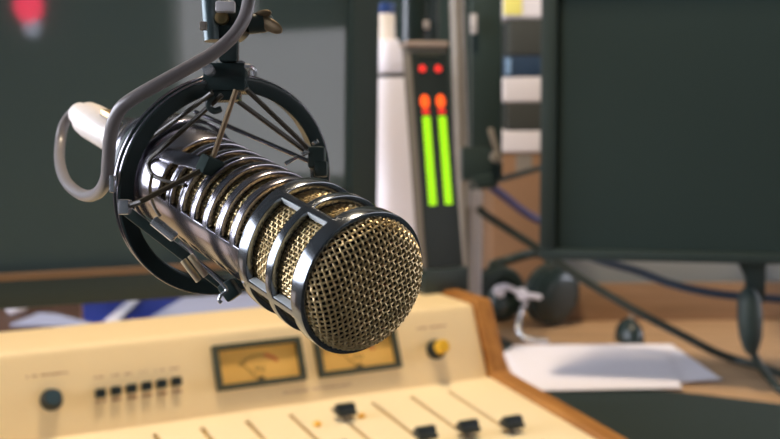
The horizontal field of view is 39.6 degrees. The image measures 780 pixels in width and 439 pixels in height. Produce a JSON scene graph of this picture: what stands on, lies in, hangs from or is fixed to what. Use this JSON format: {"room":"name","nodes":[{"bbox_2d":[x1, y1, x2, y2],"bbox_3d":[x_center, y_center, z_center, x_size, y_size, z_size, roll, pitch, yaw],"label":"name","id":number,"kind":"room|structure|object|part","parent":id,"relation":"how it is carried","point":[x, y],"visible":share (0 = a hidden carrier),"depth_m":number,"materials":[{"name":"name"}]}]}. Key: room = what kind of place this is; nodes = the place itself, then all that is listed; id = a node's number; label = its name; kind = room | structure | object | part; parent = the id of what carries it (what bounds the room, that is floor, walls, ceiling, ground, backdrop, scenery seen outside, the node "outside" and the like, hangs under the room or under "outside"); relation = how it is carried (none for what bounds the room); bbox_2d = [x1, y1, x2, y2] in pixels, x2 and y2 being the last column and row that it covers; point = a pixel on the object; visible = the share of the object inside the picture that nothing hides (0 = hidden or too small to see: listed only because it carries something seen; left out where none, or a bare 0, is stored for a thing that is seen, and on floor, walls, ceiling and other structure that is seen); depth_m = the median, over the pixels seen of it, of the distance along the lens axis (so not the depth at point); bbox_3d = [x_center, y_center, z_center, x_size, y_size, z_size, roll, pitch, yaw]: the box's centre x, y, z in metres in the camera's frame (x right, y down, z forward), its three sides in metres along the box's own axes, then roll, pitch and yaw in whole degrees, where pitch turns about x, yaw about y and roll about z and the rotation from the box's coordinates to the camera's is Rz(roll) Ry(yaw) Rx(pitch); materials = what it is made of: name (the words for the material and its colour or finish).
{"room":"studio","nodes":[
{"label":"studio","id":0,"kind":"room"},
{"bbox_2d":[562,260,779,282],"bbox_3d":[-0.104,-0.466,2.353,4.400,2.700,0.100,0,6,0],"label":"wall","id":1,"kind":"structure","parent":0,"point":[676,271],"depth_m":2.37,"materials":[{"name":"grey paint"}]},
{"bbox_2d":[379,0,481,197],"bbox_3d":[-0.841,-0.224,2.313,2.422,2.240,0.030,0,6,0],"label":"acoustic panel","id":2,"kind":"object","parent":1,"relation":"attached to","point":[444,5],"visible":0.02,"depth_m":2.28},
{"bbox_2d":[539,0,779,302],"bbox_3d":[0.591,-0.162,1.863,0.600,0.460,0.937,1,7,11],"label":"monitor","id":3,"kind":"object","parent":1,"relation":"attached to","point":[660,122],"visible":0.91,"depth_m":1.44,"materials":[{"name":"black plastic"}]},
{"bbox_2d":[589,260,779,302],"bbox_3d":[0.473,0.082,1.598,0.393,0.081,0.024,1,7,9],"label":"cable","id":4,"kind":"object","parent":3,"relation":"hanging from","point":[730,295],"visible":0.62,"depth_m":1.60,"materials":[{"name":"rubber"}]},
{"bbox_3d":[-0.090,1.230,-0.193,4.800,0.100,5.740,0,6,0],"label":"floor","id":5,"kind":"structure","parent":0,"visible":0},
{"bbox_2d":[80,304,779,403],"bbox_3d":[0.055,0.596,1.627,3.000,0.750,1.500,0,6,0],"label":"desk","id":6,"kind":"object","parent":5,"relation":"on","point":[738,381],"visible":0.02,"depth_m":1.77,"materials":[{"name":"brown wood"}]},
{"bbox_2d":[0,304,80,331],"bbox_3d":[-0.719,0.177,2.024,0.272,0.005,0.424,-2,7,-16],"label":"leather folder","id":7,"kind":"object","parent":6,"relation":"on","point":[73,311],"visible":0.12,"depth_m":2.00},
{"bbox_2d":[6,308,27,314],"bbox_3d":[-0.694,0.164,2.013,0.040,0.026,0.036,0,6,0],"label":"paper ball","id":8,"kind":"object","parent":7,"relation":"on","point":[20,310],"visible":0.44,"depth_m":2.00,"materials":[{"name":"white paper"}]},
{"bbox_2d":[10,312,90,325],"bbox_3d":[-0.590,0.179,1.946,0.152,0.003,0.111,0,6,0],"label":"crumpled paper","id":9,"kind":"object","parent":7,"relation":"on","point":[39,319],"visible":0.94,"depth_m":1.92,"materials":[{"name":"white paper"}]},
{"bbox_2d":[82,297,266,322],"bbox_3d":[-0.365,0.161,2.124,0.471,0.009,0.333,-3,7,-19],"label":"folder","id":10,"kind":"object","parent":6,"relation":"on","point":[95,312],"depth_m":2.04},
{"bbox_3d":[-0.497,0.167,2.042,0.025,0.002,0.244,-1,6,-1],"label":"paper strip","id":11,"kind":"part","parent":10,"relation":"part of","materials":[{"name":"white paper"}]},
{"bbox_2d":[150,293,261,317],"bbox_3d":[-0.328,0.160,2.099,0.211,0.002,0.291,0,6,0],"label":"paper sheet","id":12,"kind":"object","parent":10,"relation":"on","point":[199,304],"visible":0.58,"depth_m":2.06,"materials":[{"name":"white paper"}]},
{"bbox_2d":[0,0,378,309],"bbox_3d":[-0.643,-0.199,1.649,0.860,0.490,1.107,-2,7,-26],"label":"monitor","id":13,"kind":"object","parent":6,"relation":"on","point":[57,248],"visible":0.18,"depth_m":1.22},
{"bbox_3d":[-0.403,0.062,1.183,0.786,0.008,0.008,-2,7,-26],"label":"trim","id":14,"kind":"part","parent":13,"relation":"part of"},
{"bbox_2d":[200,0,282,62],"bbox_3d":[-0.557,-0.256,1.238,0.140,1.039,1.923,-4,8,-31],"label":"boom arm","id":15,"kind":"object","parent":6,"relation":"on","point":[218,17],"visible":0.87,"depth_m":0.44,"materials":[{"name":"black metal"}]},
{"bbox_2d":[109,60,329,303],"bbox_3d":[-0.071,-0.015,0.452,0.089,0.101,0.091,0,6,5],"label":"mount","id":16,"kind":"object","parent":15,"relation":"attached to","point":[220,82],"visible":0.9,"depth_m":0.44,"materials":[{"name":"metal"}]},
{"bbox_3d":[-0.096,-0.010,0.438,0.004,0.013,0.019,3,14,-33],"label":"elastic cord","id":17,"kind":"part","parent":16,"relation":"part of","materials":[{"name":"black rubber"}]},
{"bbox_3d":[-0.085,-0.012,0.417,0.033,0.021,0.007,4,14,-33],"label":"elastic cord","id":18,"kind":"part","parent":16,"relation":"part of","materials":[{"name":"black rubber"}]},
{"bbox_3d":[-0.090,-0.016,0.437,0.022,0.004,0.003,6,9,44],"label":"elastic cord","id":19,"kind":"part","parent":16,"relation":"part of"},
{"bbox_3d":[-0.082,0.013,0.423,0.043,0.036,0.003,-1,6,-3],"label":"clamp arm","id":20,"kind":"part","parent":16,"relation":"part of","materials":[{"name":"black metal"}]},
{"bbox_3d":[-0.083,-0.024,0.435,0.028,0.009,0.005,6,9,43],"label":"clamp arm","id":21,"kind":"part","parent":16,"relation":"part of","materials":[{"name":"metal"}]},
{"bbox_3d":[-0.087,-0.041,0.445,0.041,0.024,0.005,3,7,31],"label":"elastic cord","id":22,"kind":"part","parent":16,"relation":"part of","materials":[{"name":"black rubber"}]},
{"bbox_3d":[-0.086,-0.033,0.442,0.038,0.036,0.009,2,7,22],"label":"elastic cord","id":23,"kind":"part","parent":16,"relation":"part of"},
{"bbox_3d":[-0.071,0.020,0.414,0.018,0.025,0.002,-1,6,-6],"label":"wire lever","id":24,"kind":"part","parent":16,"relation":"part of","materials":[{"name":"silver metal"}]},
{"bbox_3d":[-0.066,-0.036,0.427,0.013,0.030,0.002,-4,7,-27],"label":"elastic cord","id":25,"kind":"part","parent":16,"relation":"part of","materials":[{"name":"beige fabric"}]},
{"bbox_3d":[-0.058,-0.035,0.465,0.052,0.024,0.007,1,7,9],"label":"clamp arm","id":26,"kind":"part","parent":16,"relation":"part of","materials":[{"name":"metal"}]},
{"bbox_2d":[114,113,422,353],"bbox_3d":[-0.065,-0.001,0.446,0.054,0.086,0.195,-6,8,-40],"label":"microphone","id":27,"kind":"object","parent":16,"relation":"attached to","point":[348,275],"visible":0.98,"depth_m":0.39,"materials":[{"name":"metal"}]},
{"bbox_2d":[54,0,255,201],"bbox_3d":[-0.116,-0.082,0.483,0.059,0.144,0.185,-4,7,-28],"label":"microphone cable","id":28,"kind":"object","parent":27,"relation":"attached to","point":[98,124],"visible":0.95,"depth_m":0.42,"materials":[{"name":"grey rubber"}]},
{"bbox_3d":[-0.052,-0.041,0.461,0.034,0.026,0.002,-4,7,-28],"label":"elastic cord","id":29,"kind":"part","parent":16,"relation":"part of","materials":[{"name":"black rubber"}]},
{"bbox_3d":[-0.046,-0.041,0.447,0.034,0.023,0.002,4,14,-33],"label":"elastic cord","id":30,"kind":"part","parent":16,"relation":"part of","materials":[{"name":"black rubber"}]},
{"bbox_3d":[-0.062,-0.087,0.445,0.004,0.019,0.011,0,6,0],"label":"yoke plate","id":31,"kind":"part","parent":15,"relation":"part of","materials":[{"name":"grey metal"}]},
{"bbox_2d":[0,289,625,438],"bbox_3d":[-0.210,0.215,0.975,0.906,0.157,0.561,-4,7,-26],"label":"mixing console","id":32,"kind":"object","parent":6,"relation":"on","point":[443,373],"visible":0.95,"depth_m":1.15,"materials":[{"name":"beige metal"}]},
{"bbox_3d":[-0.332,0.177,1.066,0.022,0.024,0.021,-4,7,-26],"label":"rotary knob","id":33,"kind":"part","parent":32,"relation":"part of","materials":[{"name":"grey plastic"}]},
{"bbox_2d":[400,41,467,294],"bbox_3d":[0.056,-0.068,1.387,0.064,0.318,0.068,-4,7,-26],"label":"meter","id":34,"kind":"object","parent":32,"relation":"on","point":[425,63],"visible":0.99,"depth_m":1.38,"materials":[{"name":"black plastic"}]},
{"bbox_2d":[399,0,438,43],"bbox_3d":[0.038,-0.287,1.424,0.053,0.112,0.053,0,6,0],"label":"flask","id":35,"kind":"object","parent":34,"relation":"on","point":[418,19],"visible":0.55,"depth_m":1.41,"materials":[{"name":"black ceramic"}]},
{"bbox_2d":[419,65,425,71],"bbox_3d":[0.041,-0.192,1.376,0.010,0.010,0.003,-4,7,-26],"label":"lamp","id":36,"kind":"object","parent":34,"relation":"on","point":[422,68],"depth_m":1.38,"materials":[{"name":"red plastic"}]},
{"bbox_2d":[420,95,428,108],"bbox_3d":[0.044,-0.150,1.375,0.013,0.018,0.004,-4,7,-26],"label":"lamp","id":37,"kind":"object","parent":34,"relation":"on","point":[424,100],"depth_m":1.37,"materials":[{"name":"orange plastic"}]},
{"bbox_3d":[0.060,-0.076,1.381,0.052,0.271,0.042,-4,7,-26],"label":"panel","id":38,"kind":"part","parent":34,"relation":"part of","materials":[{"name":"black plastic"}]},
{"bbox_2d":[435,65,441,71],"bbox_3d":[0.062,-0.193,1.386,0.010,0.010,0.003,-4,7,-26],"label":"lamp","id":39,"kind":"object","parent":34,"relation":"on","point":[438,68],"depth_m":1.39,"materials":[{"name":"red plastic"}]},
{"bbox_2d":[436,95,444,107],"bbox_3d":[0.065,-0.151,1.385,0.013,0.018,0.004,-4,7,-26],"label":"lamp","id":40,"kind":"object","parent":34,"relation":"on","point":[440,100],"depth_m":1.38,"materials":[{"name":"orange plastic"}]},
{"bbox_3d":[0.055,0.151,1.258,0.023,0.024,0.020,-4,7,-26],"label":"rotary knob","id":41,"kind":"part","parent":32,"relation":"part of","materials":[{"name":"yellow plastic"}]},
{"bbox_2d":[377,39,415,232],"bbox_3d":[0.013,-0.049,1.806,0.088,0.491,0.130,-1,7,-8],"label":"bottle","id":42,"kind":"object","parent":6,"relation":"on","point":[394,180],"visible":0.23,"depth_m":1.73,"materials":[{"name":"white plastic"}]},
{"bbox_2d":[379,3,394,39],"bbox_3d":[-0.009,-0.323,1.775,0.035,0.061,0.035,0,6,0],"label":"cap","id":43,"kind":"object","parent":42,"relation":"on","point":[386,10],"visible":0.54,"depth_m":1.76,"materials":[{"name":"plastic"}]},
{"bbox_3d":[0.011,-0.266,1.781,0.088,0.054,0.130,-1,7,-8],"label":"lid","id":44,"kind":"part","parent":42,"relation":"part of","materials":[{"name":"white plastic"}]},
{"bbox_2d":[471,190,481,295],"bbox_3d":[0.147,0.070,1.850,0.018,0.243,0.020,0,6,0],"label":"pole","id":45,"kind":"object","parent":6,"relation":"on","point":[476,195],"visible":0.52,"depth_m":1.84,"materials":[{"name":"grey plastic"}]},
{"bbox_2d":[449,0,511,351],"bbox_3d":[0.122,-0.109,1.675,0.140,0.639,0.182,0,6,0],"label":"stand","id":46,"kind":"object","parent":6,"relation":"on","point":[479,164],"visible":0.82,"depth_m":1.60,"materials":[{"name":"grey metal"}]},
{"bbox_3d":[0.144,-0.255,1.620,0.048,0.297,0.062,0,6,0],"label":"arm","id":47,"kind":"part","parent":46,"relation":"part of","materials":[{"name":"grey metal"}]},
{"bbox_3d":[0.155,-0.109,1.595,0.024,0.053,0.008,2,7,22],"label":"clamp lever","id":48,"kind":"part","parent":46,"relation":"part of","materials":[{"name":"beige paint"}]},
{"bbox_3d":[0.155,-0.091,1.593,0.016,0.016,0.015,0,6,3],"label":"clamp knob","id":49,"kind":"part","parent":46,"relation":"part of","materials":[{"name":"beige paint"}]},
{"bbox_3d":[0.125,0.199,1.731,0.140,0.014,0.140,0,6,0],"label":"foot plate","id":50,"kind":"part","parent":46,"relation":"part of","materials":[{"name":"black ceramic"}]},
{"bbox_2d":[488,186,539,224],"bbox_3d":[0.229,-0.025,1.823,0.256,0.112,0.049,-6,9,-43],"label":"cable","id":51,"kind":"object","parent":46,"relation":"attached to","point":[497,191],"visible":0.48,"depth_m":1.81,"materials":[{"name":"rubber"}]},
{"bbox_2d":[498,165,539,182],"bbox_3d":[0.217,-0.078,1.778,0.035,0.021,0.265,3,8,31],"label":"cable","id":52,"kind":"object","parent":46,"relation":"attached to","point":[521,173],"visible":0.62,"depth_m":1.79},
{"bbox_2d":[482,152,544,283],"bbox_3d":[0.255,0.006,2.184,0.118,0.294,0.241,0,6,0],"label":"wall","id":53,"kind":"structure","parent":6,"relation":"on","point":[525,190],"depth_m":2.06,"materials":[{"name":"brown wood"}]},
{"bbox_2d":[502,129,539,152],"bbox_3d":[0.263,-0.159,2.151,0.108,0.041,0.220,0,6,0],"label":"box","id":54,"kind":"object","parent":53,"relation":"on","point":[512,141],"visible":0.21,"depth_m":2.04,"materials":[{"name":"white cardboard"}]},
{"bbox_2d":[502,102,540,130],"bbox_3d":[0.267,-0.205,2.136,0.098,0.053,0.200,0,6,0],"label":"case","id":55,"kind":"object","parent":54,"relation":"on","point":[516,116],"visible":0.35,"depth_m":2.04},
{"bbox_2d":[502,77,540,101],"bbox_3d":[0.265,-0.256,2.140,0.108,0.048,0.220,0,6,0],"label":"box","id":56,"kind":"object","parent":55,"relation":"on","point":[514,89],"visible":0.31,"depth_m":2.03,"materials":[{"name":"white cardboard"}]},
{"bbox_2d":[502,56,540,77],"bbox_3d":[0.266,-0.298,2.129,0.105,0.039,0.212,0,6,0],"label":"binder","id":57,"kind":"object","parent":56,"relation":"on","point":[512,66],"visible":0.58,"depth_m":2.03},
{"bbox_2d":[502,19,540,56],"bbox_3d":[0.268,-0.351,2.114,0.096,0.069,0.190,0,6,0],"label":"case","id":58,"kind":"object","parent":57,"relation":"on","point":[520,37],"visible":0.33,"depth_m":2.02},
{"bbox_2d":[502,0,540,23],"bbox_3d":[0.264,-0.418,2.121,0.108,0.063,0.222,0,6,0],"label":"box","id":59,"kind":"object","parent":58,"relation":"on","point":[511,9],"visible":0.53,"depth_m":2.01,"materials":[{"name":"white cardboard"}]},
{"bbox_2d":[482,249,579,343],"bbox_3d":[0.216,0.125,1.867,0.189,0.125,0.265,2,7,24],"label":"headphones","id":60,"kind":"object","parent":6,"relation":"on","point":[549,295],"visible":0.9,"depth_m":1.86,"materials":[{"name":"black plastic"}]},
{"bbox_2d":[482,266,524,320],"bbox_3d":[0.195,0.130,1.940,0.099,0.098,0.073,0,6,0],"label":"ear cup","id":61,"kind":"object","parent":60,"relation":"on","point":[492,276],"depth_m":1.92,"materials":[{"name":"black plastic"}]},
{"bbox_2d":[524,262,579,325],"bbox_3d":[0.282,0.129,1.890,0.104,0.110,0.090,0,6,0],"label":"ear cup","id":62,"kind":"object","parent":60,"relation":"on","point":[560,292],"depth_m":1.86,"materials":[{"name":"black plastic"}]},
{"bbox_2d":[503,344,721,381],"bbox_3d":[0.319,0.215,1.596,0.288,0.001,0.275,0,6,0],"label":"paper sheet","id":63,"kind":"object","parent":6,"relation":"on","point":[686,369],"visible":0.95,"depth_m":1.66,"materials":[{"name":"white paper"}]},
{"bbox_2d":[505,348,681,390],"bbox_3d":[0.304,0.216,1.575,0.250,0.001,0.239,0,6,0],"label":"paper sheet","id":64,"kind":"object","parent":63,"relation":"on","point":[600,369],"visible":0.97,"depth_m":1.56,"materials":[{"name":"white paper"}]},
{"bbox_2d":[476,205,779,377],"bbox_3d":[0.406,0.103,1.603,0.570,0.232,0.150,4,8,36],"label":"cable","id":65,"kind":"object","parent":6,"relation":"on","point":[480,210],"visible":0.91,"depth_m":1.66,"materials":[{"name":"black rubber"}]},
{"bbox_2d":[614,315,643,343],"bbox_3d":[0.390,0.177,1.764,0.044,0.044,0.067,-2,7,-10],"label":"computer mouse","id":66,"kind":"object","parent":6,"relation":"on","point":[628,330],"visible":0.98,"depth_m":1.74,"materials":[{"name":"black plastic"}]},
{"bbox_2d":[546,389,779,438],"bbox_3d":[0.314,0.264,1.193,0.426,0.003,0.548,2,7,23],"label":"desk mat","id":67,"kind":"object","parent":6,"relation":"on","point":[633,413],"visible":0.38,"depth_m":1.36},
{"bbox_2d":[566,281,779,320],"bbox_3d":[0.733,0.145,1.939,0.840,0.066,0.020,0,6,0],"label":"desk riser","id":68,"kind":"object","parent":6,"relation":"on","point":[662,302],"visible":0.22,"depth_m":1.93,"materials":[{"name":"brown wood"}]},
{"bbox_2d":[737,276,779,393],"bbox_3d":[0.503,0.146,1.485,0.075,0.172,0.208,-1,6,-7],"label":"power cable","id":69,"kind":"object","parent":6,"relation":"on","point":[749,304],"visible":0.85,"depth_m":1.45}
]}

